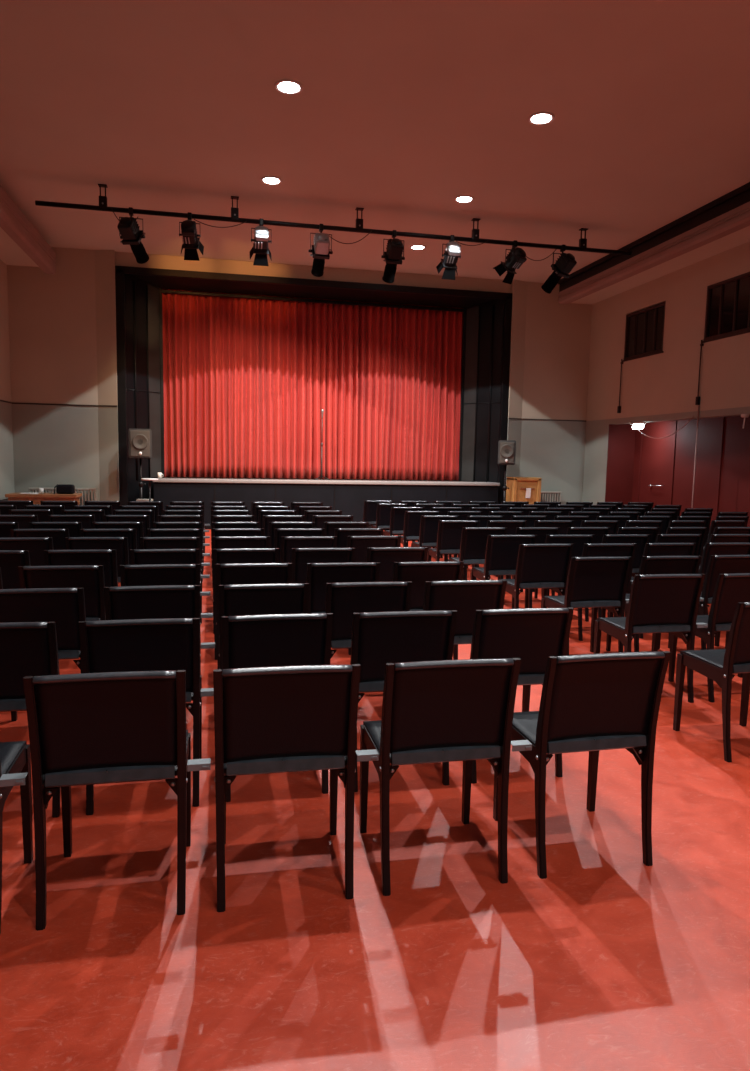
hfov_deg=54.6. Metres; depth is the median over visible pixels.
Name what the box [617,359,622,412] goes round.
rod
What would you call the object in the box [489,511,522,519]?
chair
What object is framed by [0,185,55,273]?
beam
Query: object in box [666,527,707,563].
chair
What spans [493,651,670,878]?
chair
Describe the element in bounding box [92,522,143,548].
chair
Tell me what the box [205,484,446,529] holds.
trim
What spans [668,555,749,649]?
chair
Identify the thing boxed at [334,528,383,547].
chair
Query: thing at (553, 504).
chair
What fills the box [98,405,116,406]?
trim
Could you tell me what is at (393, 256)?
spotlight
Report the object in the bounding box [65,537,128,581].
chair
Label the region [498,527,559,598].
chair
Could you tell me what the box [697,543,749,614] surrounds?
chair
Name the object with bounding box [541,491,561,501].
radiator
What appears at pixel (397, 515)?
chair
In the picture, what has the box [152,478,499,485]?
trim
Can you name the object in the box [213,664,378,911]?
chair
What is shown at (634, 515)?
chair
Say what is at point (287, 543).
chair
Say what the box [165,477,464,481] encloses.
trim
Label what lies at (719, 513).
chair
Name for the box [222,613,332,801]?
chair
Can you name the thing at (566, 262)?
spotlight
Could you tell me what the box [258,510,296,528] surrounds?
chair
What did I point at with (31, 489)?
radiator
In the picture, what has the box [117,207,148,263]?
spotlight
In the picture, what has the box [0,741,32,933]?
chair
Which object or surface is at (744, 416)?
sensor
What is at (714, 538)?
chair
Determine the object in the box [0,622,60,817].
chair
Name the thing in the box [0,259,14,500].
wall
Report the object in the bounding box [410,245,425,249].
recessed light
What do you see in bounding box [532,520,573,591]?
chair
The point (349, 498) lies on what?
stage
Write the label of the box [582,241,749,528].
wall
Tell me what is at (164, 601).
chair
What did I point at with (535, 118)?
diffuser
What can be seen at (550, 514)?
chair
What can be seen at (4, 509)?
chair
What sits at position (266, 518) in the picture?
chair
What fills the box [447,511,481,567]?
chair
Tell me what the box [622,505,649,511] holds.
chair
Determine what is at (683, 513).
chair
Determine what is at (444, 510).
chair
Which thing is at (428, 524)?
chair
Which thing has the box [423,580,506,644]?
chair
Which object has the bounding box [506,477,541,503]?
lectern
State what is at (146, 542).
chair
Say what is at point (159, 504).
chair
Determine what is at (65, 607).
chair
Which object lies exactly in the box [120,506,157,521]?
chair
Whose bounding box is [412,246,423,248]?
diffuser
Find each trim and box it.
[12,402,97,405]
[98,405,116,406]
[126,281,499,481]
[148,284,478,480]
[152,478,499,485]
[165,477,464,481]
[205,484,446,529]
[522,419,585,421]
[558,182,749,291]
[558,201,749,303]
[637,417,724,515]
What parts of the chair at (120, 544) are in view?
leg, leg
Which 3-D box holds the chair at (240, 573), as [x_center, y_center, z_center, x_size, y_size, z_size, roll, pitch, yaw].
[-0.773,0.560,4.822,0.548,0.820,0.476,0,6,-12]
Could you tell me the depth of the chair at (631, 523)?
8.49 m
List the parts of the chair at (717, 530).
backrest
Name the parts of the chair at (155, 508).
leg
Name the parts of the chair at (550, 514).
backrest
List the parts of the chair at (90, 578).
leg, rail, leg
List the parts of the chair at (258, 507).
leg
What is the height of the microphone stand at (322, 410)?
1.485 m
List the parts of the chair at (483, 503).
backrest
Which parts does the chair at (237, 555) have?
leg, backrest, leg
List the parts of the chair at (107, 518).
leg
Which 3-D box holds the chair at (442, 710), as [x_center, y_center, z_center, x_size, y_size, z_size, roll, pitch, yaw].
[0.252,0.807,2.715,0.548,0.820,0.476,0,6,-12]
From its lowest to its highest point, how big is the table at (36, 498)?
0.720 m
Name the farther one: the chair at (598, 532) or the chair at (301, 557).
the chair at (598, 532)
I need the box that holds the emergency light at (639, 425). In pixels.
[630,422,646,428]
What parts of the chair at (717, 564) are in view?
leg, leg, leg, backrest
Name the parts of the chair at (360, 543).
leg, leg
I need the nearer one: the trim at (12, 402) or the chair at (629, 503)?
the chair at (629, 503)
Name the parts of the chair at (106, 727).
leg, leg, backrest, rail, seat, leg, rail, leg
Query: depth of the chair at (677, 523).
8.61 m
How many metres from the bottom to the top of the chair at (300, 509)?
0.820 m
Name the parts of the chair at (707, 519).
backrest, leg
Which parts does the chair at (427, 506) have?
backrest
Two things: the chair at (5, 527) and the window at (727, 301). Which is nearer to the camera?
the chair at (5, 527)
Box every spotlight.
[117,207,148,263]
[179,212,203,260]
[250,218,271,265]
[308,224,332,276]
[381,230,404,282]
[436,235,460,279]
[493,240,526,283]
[541,244,576,293]
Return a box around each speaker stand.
[139,458,145,498]
[503,465,508,500]
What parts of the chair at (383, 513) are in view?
leg, rail, backrest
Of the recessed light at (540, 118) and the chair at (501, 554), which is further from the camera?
the recessed light at (540, 118)
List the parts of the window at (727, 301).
pane, pane, pane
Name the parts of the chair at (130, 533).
leg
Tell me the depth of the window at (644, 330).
13.95 m
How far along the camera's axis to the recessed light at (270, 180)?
10.02 m
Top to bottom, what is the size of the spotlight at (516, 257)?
0.641 m
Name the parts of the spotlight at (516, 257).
barn door, barn door, filter frame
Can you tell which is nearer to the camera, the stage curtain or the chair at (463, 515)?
the chair at (463, 515)
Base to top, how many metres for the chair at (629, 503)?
0.820 m
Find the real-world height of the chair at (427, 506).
0.820 m
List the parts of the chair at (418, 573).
leg, backrest, leg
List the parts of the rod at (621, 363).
rod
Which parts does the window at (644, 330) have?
pane, pane, pane, pane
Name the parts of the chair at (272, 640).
leg, backrest, leg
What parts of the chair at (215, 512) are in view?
backrest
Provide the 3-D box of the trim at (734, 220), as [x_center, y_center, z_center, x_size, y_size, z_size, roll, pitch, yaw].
[5.932,-4.011,6.345,0.240,0.230,18.750,0,6,-12]
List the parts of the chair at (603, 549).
leg, leg, backrest, leg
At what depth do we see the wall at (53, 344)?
14.00 m
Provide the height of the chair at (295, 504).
0.820 m
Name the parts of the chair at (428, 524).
leg, rail, backrest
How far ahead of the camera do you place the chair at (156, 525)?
7.23 m
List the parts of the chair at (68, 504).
backrest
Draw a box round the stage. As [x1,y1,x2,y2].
[154,482,497,524]
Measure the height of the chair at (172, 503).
0.820 m
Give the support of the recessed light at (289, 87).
in the ceiling
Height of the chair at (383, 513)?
0.820 m
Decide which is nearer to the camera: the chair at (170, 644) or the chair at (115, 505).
the chair at (170, 644)
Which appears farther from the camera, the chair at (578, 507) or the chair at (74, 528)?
the chair at (578, 507)
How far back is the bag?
13.23 m
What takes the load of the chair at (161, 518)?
on the floor
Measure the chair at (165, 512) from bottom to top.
0.820 m
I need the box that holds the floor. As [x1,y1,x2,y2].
[0,529,749,1070]
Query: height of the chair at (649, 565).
0.820 m
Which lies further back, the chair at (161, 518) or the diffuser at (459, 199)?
the diffuser at (459, 199)
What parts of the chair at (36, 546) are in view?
leg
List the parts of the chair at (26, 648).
rail, backrest, leg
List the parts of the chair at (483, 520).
leg, backrest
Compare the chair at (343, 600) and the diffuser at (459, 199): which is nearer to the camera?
the chair at (343, 600)
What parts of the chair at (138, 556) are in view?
leg, backrest, leg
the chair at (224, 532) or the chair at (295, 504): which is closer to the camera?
the chair at (224, 532)
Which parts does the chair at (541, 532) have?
leg, backrest, leg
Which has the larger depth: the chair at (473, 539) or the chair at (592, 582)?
the chair at (473, 539)
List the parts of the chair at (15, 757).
leg, seat, rail, leg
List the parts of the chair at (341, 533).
leg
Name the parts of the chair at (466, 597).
leg, rail, backrest, leg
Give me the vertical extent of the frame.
5.010 m
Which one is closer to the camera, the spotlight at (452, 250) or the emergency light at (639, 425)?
the spotlight at (452, 250)
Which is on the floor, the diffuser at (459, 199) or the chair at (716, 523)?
the chair at (716, 523)
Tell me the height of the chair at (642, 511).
0.820 m
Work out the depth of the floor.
2.36 m
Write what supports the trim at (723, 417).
attached to the wall at (662, 386)
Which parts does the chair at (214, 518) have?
leg, backrest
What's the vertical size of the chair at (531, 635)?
0.820 m
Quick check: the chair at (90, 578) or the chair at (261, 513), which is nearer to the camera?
the chair at (90, 578)
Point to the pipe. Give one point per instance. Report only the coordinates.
(698, 405)
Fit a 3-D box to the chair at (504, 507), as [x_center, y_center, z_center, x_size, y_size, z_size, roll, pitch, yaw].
[1.914,-0.093,11.317,0.548,0.820,0.476,0,6,-11]
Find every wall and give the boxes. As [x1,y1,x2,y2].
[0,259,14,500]
[7,247,591,504]
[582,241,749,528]
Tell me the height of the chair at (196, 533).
0.820 m
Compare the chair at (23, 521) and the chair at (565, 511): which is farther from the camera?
the chair at (565, 511)
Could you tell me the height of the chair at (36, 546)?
0.820 m
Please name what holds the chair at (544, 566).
on the floor
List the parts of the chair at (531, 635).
leg, backrest, leg, rail, leg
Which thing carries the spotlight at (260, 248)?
hanging from the bar
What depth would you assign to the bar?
11.05 m
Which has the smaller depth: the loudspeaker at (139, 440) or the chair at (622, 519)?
the chair at (622, 519)
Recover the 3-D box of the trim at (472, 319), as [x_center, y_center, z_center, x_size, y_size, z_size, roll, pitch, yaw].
[-1.184,-3.121,15.478,6.962,3.830,0.250,0,6,-12]
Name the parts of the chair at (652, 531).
leg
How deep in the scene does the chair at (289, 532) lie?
6.80 m
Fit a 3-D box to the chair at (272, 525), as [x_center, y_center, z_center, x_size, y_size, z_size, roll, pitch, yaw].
[-0.863,0.245,7.712,0.548,0.820,0.476,0,6,-11]
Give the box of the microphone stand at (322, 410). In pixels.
[314,409,329,479]
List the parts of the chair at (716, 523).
leg, backrest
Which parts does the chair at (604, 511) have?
backrest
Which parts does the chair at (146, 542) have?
leg, backrest, leg, leg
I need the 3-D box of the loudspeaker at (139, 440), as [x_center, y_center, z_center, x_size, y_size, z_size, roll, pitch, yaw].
[-4.419,-1.728,13.662,0.414,0.550,0.366,-1,6,-18]
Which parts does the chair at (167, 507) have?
backrest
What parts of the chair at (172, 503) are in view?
backrest, leg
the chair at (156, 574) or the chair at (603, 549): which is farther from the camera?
the chair at (603, 549)
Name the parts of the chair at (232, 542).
leg, backrest, leg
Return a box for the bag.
[54,484,74,493]
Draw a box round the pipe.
[691,405,699,507]
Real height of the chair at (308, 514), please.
0.820 m
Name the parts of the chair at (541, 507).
backrest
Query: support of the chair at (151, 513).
on the floor
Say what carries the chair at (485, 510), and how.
on the floor
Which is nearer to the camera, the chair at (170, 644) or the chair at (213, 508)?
the chair at (170, 644)
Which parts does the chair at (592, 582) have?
leg, rail, seat, leg, leg, rail, backrest, rail, leg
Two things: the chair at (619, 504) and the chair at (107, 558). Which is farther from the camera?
the chair at (619, 504)
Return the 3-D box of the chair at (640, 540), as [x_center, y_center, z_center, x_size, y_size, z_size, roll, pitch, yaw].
[2.344,0.376,7.066,0.548,0.820,0.476,0,6,-11]
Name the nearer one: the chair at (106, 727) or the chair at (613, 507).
the chair at (106, 727)
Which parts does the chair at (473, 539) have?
leg, rail, backrest, leg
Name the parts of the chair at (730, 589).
leg, rail, seat, leg, rail, leg, backrest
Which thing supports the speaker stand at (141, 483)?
on the floor
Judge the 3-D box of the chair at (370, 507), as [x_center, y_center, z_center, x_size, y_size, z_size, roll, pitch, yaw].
[0.046,-0.159,11.607,0.548,0.820,0.476,0,6,-12]
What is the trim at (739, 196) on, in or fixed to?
attached to the ceiling
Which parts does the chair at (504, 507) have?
backrest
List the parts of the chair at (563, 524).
backrest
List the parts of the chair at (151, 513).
leg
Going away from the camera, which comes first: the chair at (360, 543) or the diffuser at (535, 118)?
the chair at (360, 543)
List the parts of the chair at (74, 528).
leg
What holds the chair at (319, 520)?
on the floor
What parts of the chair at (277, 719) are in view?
leg, leg, seat, rail, backrest, leg, leg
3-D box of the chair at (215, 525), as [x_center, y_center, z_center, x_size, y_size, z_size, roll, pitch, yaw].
[-1.422,0.248,7.593,0.548,0.820,0.476,0,6,-12]
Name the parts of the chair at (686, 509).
backrest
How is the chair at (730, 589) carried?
on the floor
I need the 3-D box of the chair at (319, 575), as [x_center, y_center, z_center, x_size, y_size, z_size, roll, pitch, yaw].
[-0.213,0.559,4.923,0.548,0.820,0.476,0,6,-11]
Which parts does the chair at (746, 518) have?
backrest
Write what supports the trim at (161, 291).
attached to the wall at (53, 344)
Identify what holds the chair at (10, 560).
on the floor
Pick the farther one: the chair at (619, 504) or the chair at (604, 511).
the chair at (619, 504)
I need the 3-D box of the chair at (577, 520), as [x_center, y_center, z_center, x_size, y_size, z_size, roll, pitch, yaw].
[2.424,0.141,9.244,0.548,0.820,0.476,0,6,-12]
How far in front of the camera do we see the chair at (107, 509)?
9.23 m
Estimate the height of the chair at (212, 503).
0.820 m
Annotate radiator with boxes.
[28,487,96,504]
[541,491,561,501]
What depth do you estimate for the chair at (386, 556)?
5.54 m
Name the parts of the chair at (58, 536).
leg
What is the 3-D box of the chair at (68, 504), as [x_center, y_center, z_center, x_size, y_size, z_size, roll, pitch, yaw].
[-4.349,-0.090,10.207,0.548,0.820,0.476,0,6,-13]
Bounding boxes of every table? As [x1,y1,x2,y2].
[5,493,81,504]
[141,478,157,500]
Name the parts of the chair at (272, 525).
leg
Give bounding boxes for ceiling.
[0,0,749,304]
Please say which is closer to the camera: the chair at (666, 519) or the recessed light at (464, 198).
the chair at (666, 519)
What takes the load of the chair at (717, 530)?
on the floor
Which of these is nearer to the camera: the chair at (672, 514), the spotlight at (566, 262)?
the chair at (672, 514)
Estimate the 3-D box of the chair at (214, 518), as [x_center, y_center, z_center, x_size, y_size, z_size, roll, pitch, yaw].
[-1.606,0.159,8.383,0.548,0.820,0.476,0,6,-12]
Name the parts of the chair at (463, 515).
backrest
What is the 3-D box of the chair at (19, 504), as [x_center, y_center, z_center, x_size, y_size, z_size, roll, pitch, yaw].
[-4.901,-0.089,10.100,0.548,0.820,0.476,0,6,-12]
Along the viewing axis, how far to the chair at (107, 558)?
5.07 m
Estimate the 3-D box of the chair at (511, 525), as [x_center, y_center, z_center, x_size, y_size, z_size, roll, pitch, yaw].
[1.464,0.215,8.395,0.548,0.820,0.476,0,6,-13]
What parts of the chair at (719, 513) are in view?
backrest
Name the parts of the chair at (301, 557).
leg, backrest, leg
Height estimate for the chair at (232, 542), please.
0.820 m
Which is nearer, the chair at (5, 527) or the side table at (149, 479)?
the chair at (5, 527)
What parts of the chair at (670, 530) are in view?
backrest, leg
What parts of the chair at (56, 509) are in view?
backrest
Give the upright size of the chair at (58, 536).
0.820 m
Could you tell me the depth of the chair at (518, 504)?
11.83 m
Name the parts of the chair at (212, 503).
backrest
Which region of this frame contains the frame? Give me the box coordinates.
[115,266,511,505]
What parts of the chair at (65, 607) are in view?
leg, backrest, rail, leg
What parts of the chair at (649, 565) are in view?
leg, leg, backrest, leg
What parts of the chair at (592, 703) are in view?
leg, rail, seat, leg, leg, rail, backrest, rail, leg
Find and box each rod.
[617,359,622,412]
[695,340,703,404]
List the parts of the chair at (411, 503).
backrest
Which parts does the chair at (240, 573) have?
leg, backrest, leg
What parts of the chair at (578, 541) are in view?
leg, leg, backrest, leg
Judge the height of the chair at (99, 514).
0.820 m
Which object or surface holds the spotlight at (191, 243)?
hanging from the bar
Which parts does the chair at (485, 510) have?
backrest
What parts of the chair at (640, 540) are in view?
leg, backrest, rail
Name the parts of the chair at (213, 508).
leg, backrest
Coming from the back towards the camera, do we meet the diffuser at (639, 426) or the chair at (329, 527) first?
the diffuser at (639, 426)
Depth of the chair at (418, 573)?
4.81 m
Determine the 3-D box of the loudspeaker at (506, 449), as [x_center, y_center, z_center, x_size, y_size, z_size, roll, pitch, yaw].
[2.735,-1.722,15.088,0.355,0.500,0.366,2,6,8]
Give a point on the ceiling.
(404, 109)
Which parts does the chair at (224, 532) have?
backrest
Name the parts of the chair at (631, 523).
backrest, leg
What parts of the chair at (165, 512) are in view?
backrest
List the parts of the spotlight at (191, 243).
filter frame, barn door, barn door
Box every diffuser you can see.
[263,178,278,183]
[278,82,298,92]
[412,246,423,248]
[457,197,470,201]
[531,114,550,122]
[632,424,643,428]
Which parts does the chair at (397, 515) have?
leg, rail, backrest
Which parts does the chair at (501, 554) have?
leg, rail, seat, leg, rail, backrest, leg, leg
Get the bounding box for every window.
[622,302,665,361]
[702,272,749,342]
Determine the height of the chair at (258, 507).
0.820 m
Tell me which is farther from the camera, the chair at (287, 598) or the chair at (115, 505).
the chair at (115, 505)
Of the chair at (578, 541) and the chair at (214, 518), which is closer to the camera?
the chair at (578, 541)
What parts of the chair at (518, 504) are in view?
backrest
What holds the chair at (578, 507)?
on the floor
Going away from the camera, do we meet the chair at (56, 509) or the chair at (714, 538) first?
the chair at (714, 538)
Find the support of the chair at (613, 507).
on the floor
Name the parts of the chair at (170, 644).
leg, backrest, rail, leg, leg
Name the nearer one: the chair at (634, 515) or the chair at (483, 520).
the chair at (483, 520)
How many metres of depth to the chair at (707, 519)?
9.35 m
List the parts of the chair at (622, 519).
backrest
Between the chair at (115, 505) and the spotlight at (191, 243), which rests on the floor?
the chair at (115, 505)
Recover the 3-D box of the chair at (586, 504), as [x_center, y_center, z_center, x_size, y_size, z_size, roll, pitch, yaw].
[3.379,-0.172,12.306,0.548,0.820,0.476,0,6,-11]
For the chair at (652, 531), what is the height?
0.820 m
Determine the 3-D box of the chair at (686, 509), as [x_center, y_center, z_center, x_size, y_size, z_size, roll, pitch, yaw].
[4.834,-0.026,11.206,0.474,0.820,0.476,0,6,-12]
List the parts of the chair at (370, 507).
leg, backrest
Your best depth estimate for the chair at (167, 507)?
9.48 m
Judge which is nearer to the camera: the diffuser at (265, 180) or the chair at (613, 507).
the diffuser at (265, 180)
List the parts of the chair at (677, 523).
backrest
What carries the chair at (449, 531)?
on the floor
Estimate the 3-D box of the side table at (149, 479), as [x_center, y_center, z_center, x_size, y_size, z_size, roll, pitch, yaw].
[-4.095,-0.519,13.212,0.300,1.035,0.300,0,6,-12]
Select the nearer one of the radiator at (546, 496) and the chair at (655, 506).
the chair at (655, 506)
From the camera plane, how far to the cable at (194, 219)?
10.71 m
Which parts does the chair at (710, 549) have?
leg, backrest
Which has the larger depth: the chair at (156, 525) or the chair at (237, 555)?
the chair at (156, 525)
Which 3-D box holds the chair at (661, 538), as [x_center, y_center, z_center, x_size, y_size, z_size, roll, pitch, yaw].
[2.892,0.372,7.195,0.548,0.820,0.476,0,6,-12]
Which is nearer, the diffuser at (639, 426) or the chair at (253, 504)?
the chair at (253, 504)
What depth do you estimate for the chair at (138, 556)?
5.17 m
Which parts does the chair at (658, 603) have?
leg, rail, seat, leg, leg, rail, backrest, rail, leg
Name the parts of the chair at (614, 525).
backrest, leg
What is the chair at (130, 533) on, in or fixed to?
on the floor
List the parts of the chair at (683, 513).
backrest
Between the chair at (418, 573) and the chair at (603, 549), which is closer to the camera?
the chair at (418, 573)
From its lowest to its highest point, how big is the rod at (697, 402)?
1.080 m
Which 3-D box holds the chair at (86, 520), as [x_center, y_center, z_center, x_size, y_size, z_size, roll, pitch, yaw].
[-3.273,0.164,8.043,0.548,0.820,0.476,0,6,-12]
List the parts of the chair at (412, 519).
leg, rail, backrest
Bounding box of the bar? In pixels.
[35,184,630,254]
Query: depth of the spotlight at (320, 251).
11.03 m
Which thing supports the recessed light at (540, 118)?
in the ceiling
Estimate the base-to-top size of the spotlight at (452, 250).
0.649 m
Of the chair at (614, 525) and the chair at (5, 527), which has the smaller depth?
the chair at (5, 527)
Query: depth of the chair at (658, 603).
4.50 m
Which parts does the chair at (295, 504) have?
backrest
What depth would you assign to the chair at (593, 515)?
9.80 m
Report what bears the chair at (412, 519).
on the floor
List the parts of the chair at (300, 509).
backrest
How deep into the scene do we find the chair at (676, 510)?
10.85 m
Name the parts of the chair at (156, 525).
backrest, leg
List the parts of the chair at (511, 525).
backrest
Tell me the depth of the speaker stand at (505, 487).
15.18 m
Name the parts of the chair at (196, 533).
backrest, leg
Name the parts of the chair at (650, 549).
leg, backrest, leg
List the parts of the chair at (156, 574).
leg, backrest, leg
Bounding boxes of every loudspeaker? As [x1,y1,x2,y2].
[128,428,151,458]
[498,440,515,464]
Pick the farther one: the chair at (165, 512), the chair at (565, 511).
the chair at (565, 511)
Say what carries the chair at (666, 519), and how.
on the floor
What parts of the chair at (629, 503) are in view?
backrest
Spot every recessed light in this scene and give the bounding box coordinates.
[261,176,281,184]
[274,80,302,94]
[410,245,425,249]
[454,195,473,202]
[528,112,554,124]
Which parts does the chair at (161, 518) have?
backrest, leg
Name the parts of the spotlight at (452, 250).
barn door, barn door, filter frame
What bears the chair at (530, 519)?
on the floor
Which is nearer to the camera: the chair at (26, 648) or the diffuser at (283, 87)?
the chair at (26, 648)
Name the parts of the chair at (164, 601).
leg, backrest, leg, leg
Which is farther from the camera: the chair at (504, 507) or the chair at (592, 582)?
the chair at (504, 507)
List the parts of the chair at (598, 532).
backrest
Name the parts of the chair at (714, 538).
leg, backrest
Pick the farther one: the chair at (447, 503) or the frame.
the frame
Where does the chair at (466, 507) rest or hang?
on the floor
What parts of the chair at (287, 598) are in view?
leg, backrest, leg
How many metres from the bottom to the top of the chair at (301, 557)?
0.820 m
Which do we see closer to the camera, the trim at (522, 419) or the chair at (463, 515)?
the chair at (463, 515)
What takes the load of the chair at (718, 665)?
on the floor
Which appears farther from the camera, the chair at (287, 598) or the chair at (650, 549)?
the chair at (650, 549)
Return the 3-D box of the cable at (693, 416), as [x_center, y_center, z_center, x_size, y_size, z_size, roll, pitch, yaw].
[5.263,-1.980,13.451,0.014,0.371,2.007,0,6,-12]
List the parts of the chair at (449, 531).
leg, rail, leg, rail, backrest, leg, leg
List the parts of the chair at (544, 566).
seat, rail, leg, rail, leg, backrest, rail, leg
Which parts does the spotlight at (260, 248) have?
barn door, filter frame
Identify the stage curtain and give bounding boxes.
[162,289,463,480]
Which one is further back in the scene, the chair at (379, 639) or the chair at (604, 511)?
the chair at (604, 511)
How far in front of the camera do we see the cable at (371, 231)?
11.12 m
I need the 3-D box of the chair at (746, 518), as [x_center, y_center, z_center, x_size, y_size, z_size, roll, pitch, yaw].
[4.644,0.132,9.719,0.548,0.820,0.476,0,6,-11]
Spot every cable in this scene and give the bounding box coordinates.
[194,219,246,227]
[329,231,371,243]
[630,416,693,438]
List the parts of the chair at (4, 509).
backrest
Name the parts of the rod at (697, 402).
handle, rod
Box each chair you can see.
[0,500,33,509]
[0,505,16,514]
[0,515,37,528]
[0,522,18,537]
[0,537,52,565]
[0,550,29,588]
[0,588,85,720]
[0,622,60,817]
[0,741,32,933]
[9,510,52,521]
[10,529,68,549]
[18,565,105,620]
[23,670,210,930]
[24,505,64,514]
[29,522,81,536]
[40,501,77,509]
[44,550,117,586]
[47,515,94,528]
[61,510,104,521]
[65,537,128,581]
[72,505,111,514]
[78,618,213,814]
[80,529,136,564]
[85,501,120,514]
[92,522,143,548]
[104,515,149,536]
[104,585,214,674]
[113,510,154,533]
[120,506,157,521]
[120,564,212,624]
[128,501,162,514]
[130,549,209,595]
[140,537,209,622]
[147,529,209,571]
[153,522,209,573]
[158,515,209,581]
[163,510,209,571]
[166,506,208,534]
[170,501,209,552]
[211,502,244,505]
[211,506,246,557]
[211,510,250,541]
[211,515,253,587]
[212,522,259,528]
[212,528,263,570]
[212,536,269,632]
[213,548,278,659]
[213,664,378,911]
[216,563,291,668]
[219,583,308,668]
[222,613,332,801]
[251,502,283,514]
[254,506,289,521]
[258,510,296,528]
[263,515,304,535]
[269,522,314,547]
[274,528,324,562]
[281,536,336,568]
[290,502,322,510]
[292,548,354,654]
[297,506,331,514]
[304,510,341,521]
[307,562,379,613]
[312,515,352,528]
[324,522,368,535]
[325,582,411,657]
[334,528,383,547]
[347,536,400,562]
[350,610,457,791]
[359,501,393,525]
[359,658,531,895]
[366,547,427,581]
[371,504,408,546]
[383,507,424,541]
[392,561,463,659]
[398,511,440,561]
[399,501,428,541]
[407,504,444,557]
[411,516,459,560]
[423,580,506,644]
[427,520,479,579]
[430,507,462,557]
[434,501,462,506]
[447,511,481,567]
[448,527,507,580]
[451,504,480,557]
[465,516,503,579]
[468,501,495,506]
[468,507,501,564]
[470,535,537,608]
[470,608,573,783]
[472,520,526,591]
[486,504,515,510]
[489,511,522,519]
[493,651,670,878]
[496,516,547,578]
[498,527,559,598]
[498,544,573,608]
[501,501,528,507]
[507,508,538,515]
[521,504,550,510]
[525,535,594,621]
[528,511,562,519]
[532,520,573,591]
[534,502,560,507]
[541,557,631,655]
[544,508,575,515]
[547,527,610,595]
[554,516,589,526]
[556,505,584,511]
[558,543,636,640]
[566,502,592,507]
[568,512,600,520]
[577,534,649,617]
[580,520,619,534]
[581,508,610,515]
[589,505,616,511]
[593,574,707,702]
[596,516,631,526]
[597,502,622,507]
[606,556,703,651]
[607,512,639,519]
[614,543,695,638]
[616,508,645,515]
[617,527,659,542]
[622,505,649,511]
[625,520,662,533]
[627,502,653,511]
[630,534,701,591]
[637,516,671,533]
[644,512,675,520]
[650,508,679,520]
[654,505,681,515]
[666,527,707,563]
[668,520,705,548]
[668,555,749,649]
[668,573,749,702]
[673,602,749,761]
[677,516,710,545]
[681,512,711,537]
[684,508,712,533]
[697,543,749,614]
[698,534,749,614]
[702,520,745,554]
[713,527,749,533]
[715,516,748,526]
[717,512,747,515]
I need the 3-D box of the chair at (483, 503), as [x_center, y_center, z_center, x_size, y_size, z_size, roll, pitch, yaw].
[1.715,-0.165,11.953,0.548,0.820,0.476,0,6,-11]
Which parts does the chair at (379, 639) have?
leg, rail, backrest, leg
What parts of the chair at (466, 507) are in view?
backrest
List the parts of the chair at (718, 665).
leg, rail, seat, leg, rail, backrest, leg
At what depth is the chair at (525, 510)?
10.38 m
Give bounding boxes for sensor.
[741,414,748,427]
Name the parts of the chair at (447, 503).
backrest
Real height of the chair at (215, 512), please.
0.820 m
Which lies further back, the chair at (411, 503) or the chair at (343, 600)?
the chair at (411, 503)
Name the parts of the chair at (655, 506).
backrest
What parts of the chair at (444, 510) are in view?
backrest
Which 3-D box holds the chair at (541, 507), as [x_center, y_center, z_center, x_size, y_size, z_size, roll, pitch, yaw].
[2.466,-0.095,11.437,0.548,0.820,0.476,0,6,-11]
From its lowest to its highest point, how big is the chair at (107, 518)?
0.820 m
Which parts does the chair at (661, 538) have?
leg, backrest, leg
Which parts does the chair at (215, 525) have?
backrest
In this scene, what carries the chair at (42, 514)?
on the floor
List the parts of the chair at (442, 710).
leg, rail, seat, leg, rail, backrest, leg, leg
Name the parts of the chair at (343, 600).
leg, rail, backrest, leg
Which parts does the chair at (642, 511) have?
backrest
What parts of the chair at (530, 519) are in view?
backrest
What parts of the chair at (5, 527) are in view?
backrest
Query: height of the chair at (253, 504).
0.820 m

